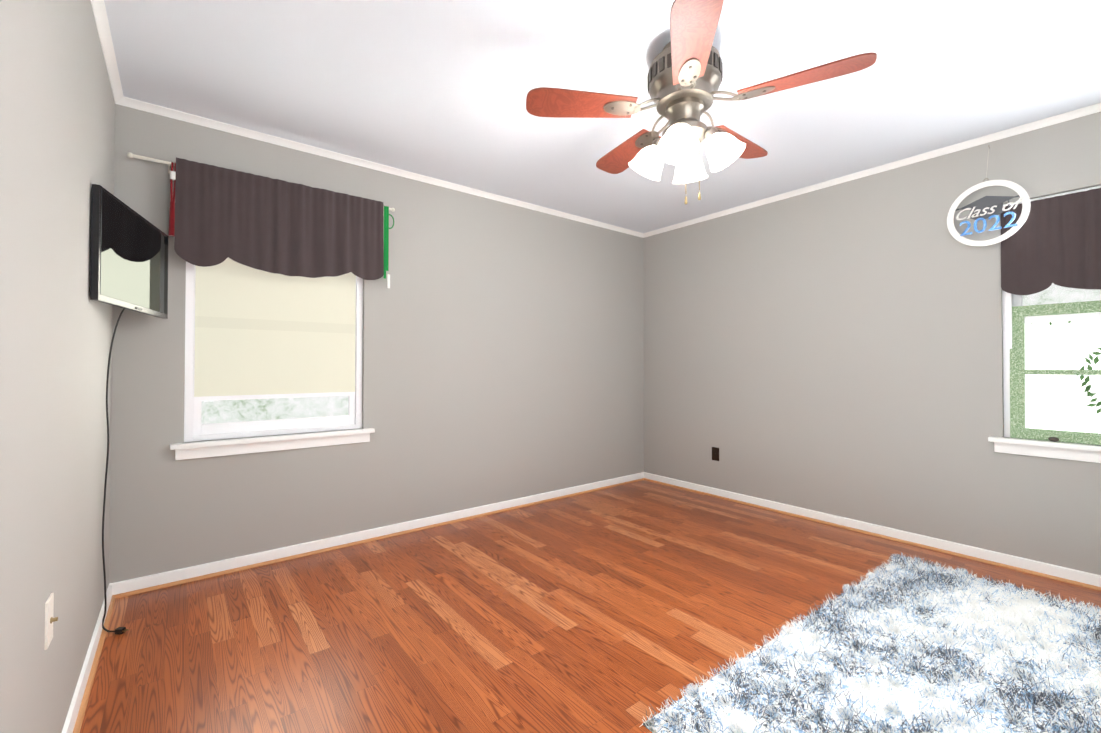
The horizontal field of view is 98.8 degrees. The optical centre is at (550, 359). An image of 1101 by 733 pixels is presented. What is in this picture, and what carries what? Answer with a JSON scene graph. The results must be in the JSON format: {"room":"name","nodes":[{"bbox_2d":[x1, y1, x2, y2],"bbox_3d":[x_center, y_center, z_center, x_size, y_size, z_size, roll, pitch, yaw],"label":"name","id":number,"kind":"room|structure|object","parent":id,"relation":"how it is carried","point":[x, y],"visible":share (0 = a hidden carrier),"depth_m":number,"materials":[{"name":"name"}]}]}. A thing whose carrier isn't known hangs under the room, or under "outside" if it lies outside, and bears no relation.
{"room":"bedroom","nodes":[
{"label":"bedroom","id":0,"kind":"room"},
{"bbox_2d":[0,0,114,732],"bbox_3d":[-0.990,-0.091,0.733,0.140,2.440,3.870,1,-1,-38],"label":"wall","id":1,"kind":"structure","parent":0,"point":[57,130],"depth_m":1.19,"materials":[{"name":"paint"}]},
{"bbox_2d":[44,593,57,649],"bbox_3d":[-1.265,0.661,1.200,0.018,0.114,0.070,1,-1,-38],"label":"outlet","id":2,"kind":"object","parent":1,"relation":"attached to","point":[49,612],"visible":1,"depth_m":1.19,"materials":[{"name":"white plastic"}]},
{"bbox_2d":[62,581,121,732],"bbox_3d":[-0.924,1.095,0.769,0.027,0.070,3.810,1,-1,-38],"label":"baseboard","id":3,"kind":"structure","parent":1,"relation":"attached to","point":[82,692],"depth_m":1.69,"materials":[{"name":"white wood"}]},
{"bbox_2d":[90,0,129,106],"bbox_3d":[-0.922,-1.293,0.803,0.032,0.034,3.750,1,-1,-38],"label":"crown molding","id":4,"kind":"structure","parent":1,"relation":"attached to","point":[101,18],"depth_m":1.94,"materials":[{"name":"white wood"}]},
{"bbox_2d":[90,184,168,318],"bbox_3d":[-1.780,-0.418,2.022,0.210,0.415,0.712,1,-1,-38],"label":"tv","id":5,"kind":"object","parent":1,"relation":"attached to","point":[129,258],"visible":1,"depth_m":1.91,"materials":[{"name":"black plastic"}]},
{"bbox_2d":[102,308,128,633],"bbox_3d":[-1.835,0.438,2.000,0.090,1.416,0.103,1,-1,-38],"label":"cord","id":6,"kind":"object","parent":5,"relation":"attached to","point":[120,630],"visible":0.98,"depth_m":1.98,"materials":[{"name":"black rubber"}]},
{"bbox_2d":[109,104,643,583],"bbox_3d":[-0.645,-0.051,3.558,4.180,2.440,0.140,1,-1,-38],"label":"wall","id":7,"kind":"structure","parent":0,"point":[503,350],"depth_m":3.24,"materials":[{"name":"paint"}]},
{"bbox_2d":[127,152,394,287],"bbox_3d":[-1.543,-0.744,2.696,1.312,0.550,0.117,1,-1,-38],"label":"valance","id":8,"kind":"object","parent":7,"relation":"attached to","point":[218,215],"visible":1,"depth_m":2.64,"materials":[{"name":"fabric"}]},
{"bbox_2d":[170,261,374,459],"bbox_3d":[-1.590,-0.179,2.796,1.020,1.405,0.210,1,-1,-38],"label":"window","id":9,"kind":"structure","parent":7,"relation":"in","point":[195,430],"depth_m":2.68,"materials":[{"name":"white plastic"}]},
{"bbox_2d":[194,257,355,400],"bbox_3d":[-1.590,-0.311,2.798,0.826,1.072,0.041,1,-1,-38],"label":"blind","id":10,"kind":"object","parent":9,"relation":"attached to","point":[260,334],"visible":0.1,"depth_m":2.75,"materials":[{"name":"beige fabric"}]},
{"bbox_2d":[110,472,645,596],"bbox_3d":[-0.594,1.133,3.476,3.900,0.070,0.027,1,-1,-38],"label":"baseboard","id":11,"kind":"structure","parent":7,"relation":"attached to","point":[138,585],"depth_m":2.92,"materials":[{"name":"white wood"}]},
{"bbox_2d":[118,98,641,237],"bbox_3d":[-0.592,-1.255,3.507,3.900,0.034,0.032,1,-1,-38],"label":"crown molding","id":12,"kind":"structure","parent":7,"relation":"attached to","point":[136,104],"depth_m":2.95,"materials":[{"name":"white wood"}]},
{"bbox_2d":[80,480,1100,732],"bbox_3d":[0.597,1.196,1.966,4.180,0.100,4.150,1,-1,-38],"label":"floor","id":13,"kind":"structure","parent":0,"point":[616,610],"depth_m":2.09,"materials":[{"name":"laminate"}]},
{"bbox_2d":[640,552,1100,732],"bbox_3d":[1.618,1.135,1.504,2.234,0.010,1.600,1,-1,-38],"label":"rug","id":14,"kind":"object","parent":13,"relation":"on","point":[900,644],"visible":1,"depth_m":1.72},
{"bbox_2d":[104,0,1100,232],"bbox_3d":[0.597,-1.343,2.002,4.180,0.100,4.150,1,-1,-38],"label":"ceiling","id":15,"kind":"structure","parent":0,"point":[438,89],"depth_m":2.17,"materials":[{"name":"white paint"}]},
{"bbox_2d":[526,0,876,203],"bbox_3d":[0.585,-0.960,1.998,1.235,0.668,1.271,1,-1,-38],"label":"fan","id":16,"kind":"object","parent":15,"relation":"hanging from","point":[684,77],"visible":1,"depth_m":1.88,"materials":[{"name":"brown wood"}]},
{"bbox_2d":[643,112,1100,574],"bbox_3d":[2.183,-0.056,3.235,0.140,2.440,3.870,1,-1,-38],"label":"wall","id":17,"kind":"structure","parent":0,"point":[837,350],"depth_m":3.17,"materials":[{"name":"paint"}]},
{"bbox_2d":[712,447,718,460],"bbox_3d":[1.422,0.811,4.068,0.007,0.114,0.070,1,-1,-38],"label":"electrical outlet","id":18,"kind":"object","parent":17,"relation":"attached to","point":[715,453],"visible":1,"depth_m":4.07,"materials":[{"name":"brown plastic"}]},
{"bbox_2d":[642,103,1100,237],"bbox_3d":[2.115,-1.260,3.198,0.032,0.034,3.750,1,-1,-38],"label":"crown molding","id":19,"kind":"structure","parent":17,"relation":"attached to","point":[1095,108],"depth_m":3.00,"materials":[{"name":"white wood"}]},
{"bbox_2d":[646,473,1100,590],"bbox_3d":[2.117,1.128,3.166,0.027,0.070,3.810,1,-1,-38],"label":"baseboard","id":20,"kind":"structure","parent":17,"relation":"attached to","point":[1059,573],"depth_m":2.98,"materials":[{"name":"white wood"}]},
{"bbox_2d":[988,186,1100,462],"bbox_3d":[2.871,-0.186,2.340,0.210,1.405,1.020,1,-1,-38],"label":"window","id":21,"kind":"structure","parent":17,"relation":"in","point":[1070,451],"depth_m":2.58,"materials":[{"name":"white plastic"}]},
{"bbox_2d":[1001,188,1100,294],"bbox_3d":[2.821,-0.607,2.307,0.059,0.520,0.903,1,-1,-38],"label":"valance","id":22,"kind":"object","parent":21,"relation":"attached to","point":[1055,240],"visible":0.94,"depth_m":2.49,"materials":[{"name":"fabric"}]},
{"bbox_2d":[1010,300,1100,444],"bbox_3d":[2.812,0.066,2.349,0.111,0.740,0.760,1,-1,-38],"label":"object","id":23,"kind":"structure","parent":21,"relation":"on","point":[1055,381],"depth_m":2.52,"materials":[{"name":"green paint"}]},
{"label":"outside","id":24,"kind":"structure","parent":0,"visible":0},
{"bbox_2d":[201,396,347,423],"bbox_3d":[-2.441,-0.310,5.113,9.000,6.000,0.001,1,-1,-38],"label":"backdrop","id":25,"kind":"structure","parent":24,"point":[266,409],"depth_m":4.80,"materials":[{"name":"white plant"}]},
{"bbox_2d":[1023,283,1100,305],"bbox_3d":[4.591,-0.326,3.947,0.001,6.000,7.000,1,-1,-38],"label":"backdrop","id":26,"kind":"structure","parent":24,"point":[1057,291],"depth_m":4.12,"materials":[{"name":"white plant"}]},
{"bbox_3d":[2.490,-1.124,2.686,0.076,0.207,0.008,1,-1,-38],"label":"string","id":27,"kind":"object","parent":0,"visible":0},
{"bbox_2d":[947,178,1030,245],"bbox_3d":[2.453,-0.834,2.657,0.014,0.382,0.356,1,-1,-32],"label":"sign","id":28,"kind":"object","parent":27,"relation":"hanging from","point":[985,207],"visible":1,"depth_m":2.65,"materials":[{"name":"white"}]}
]}

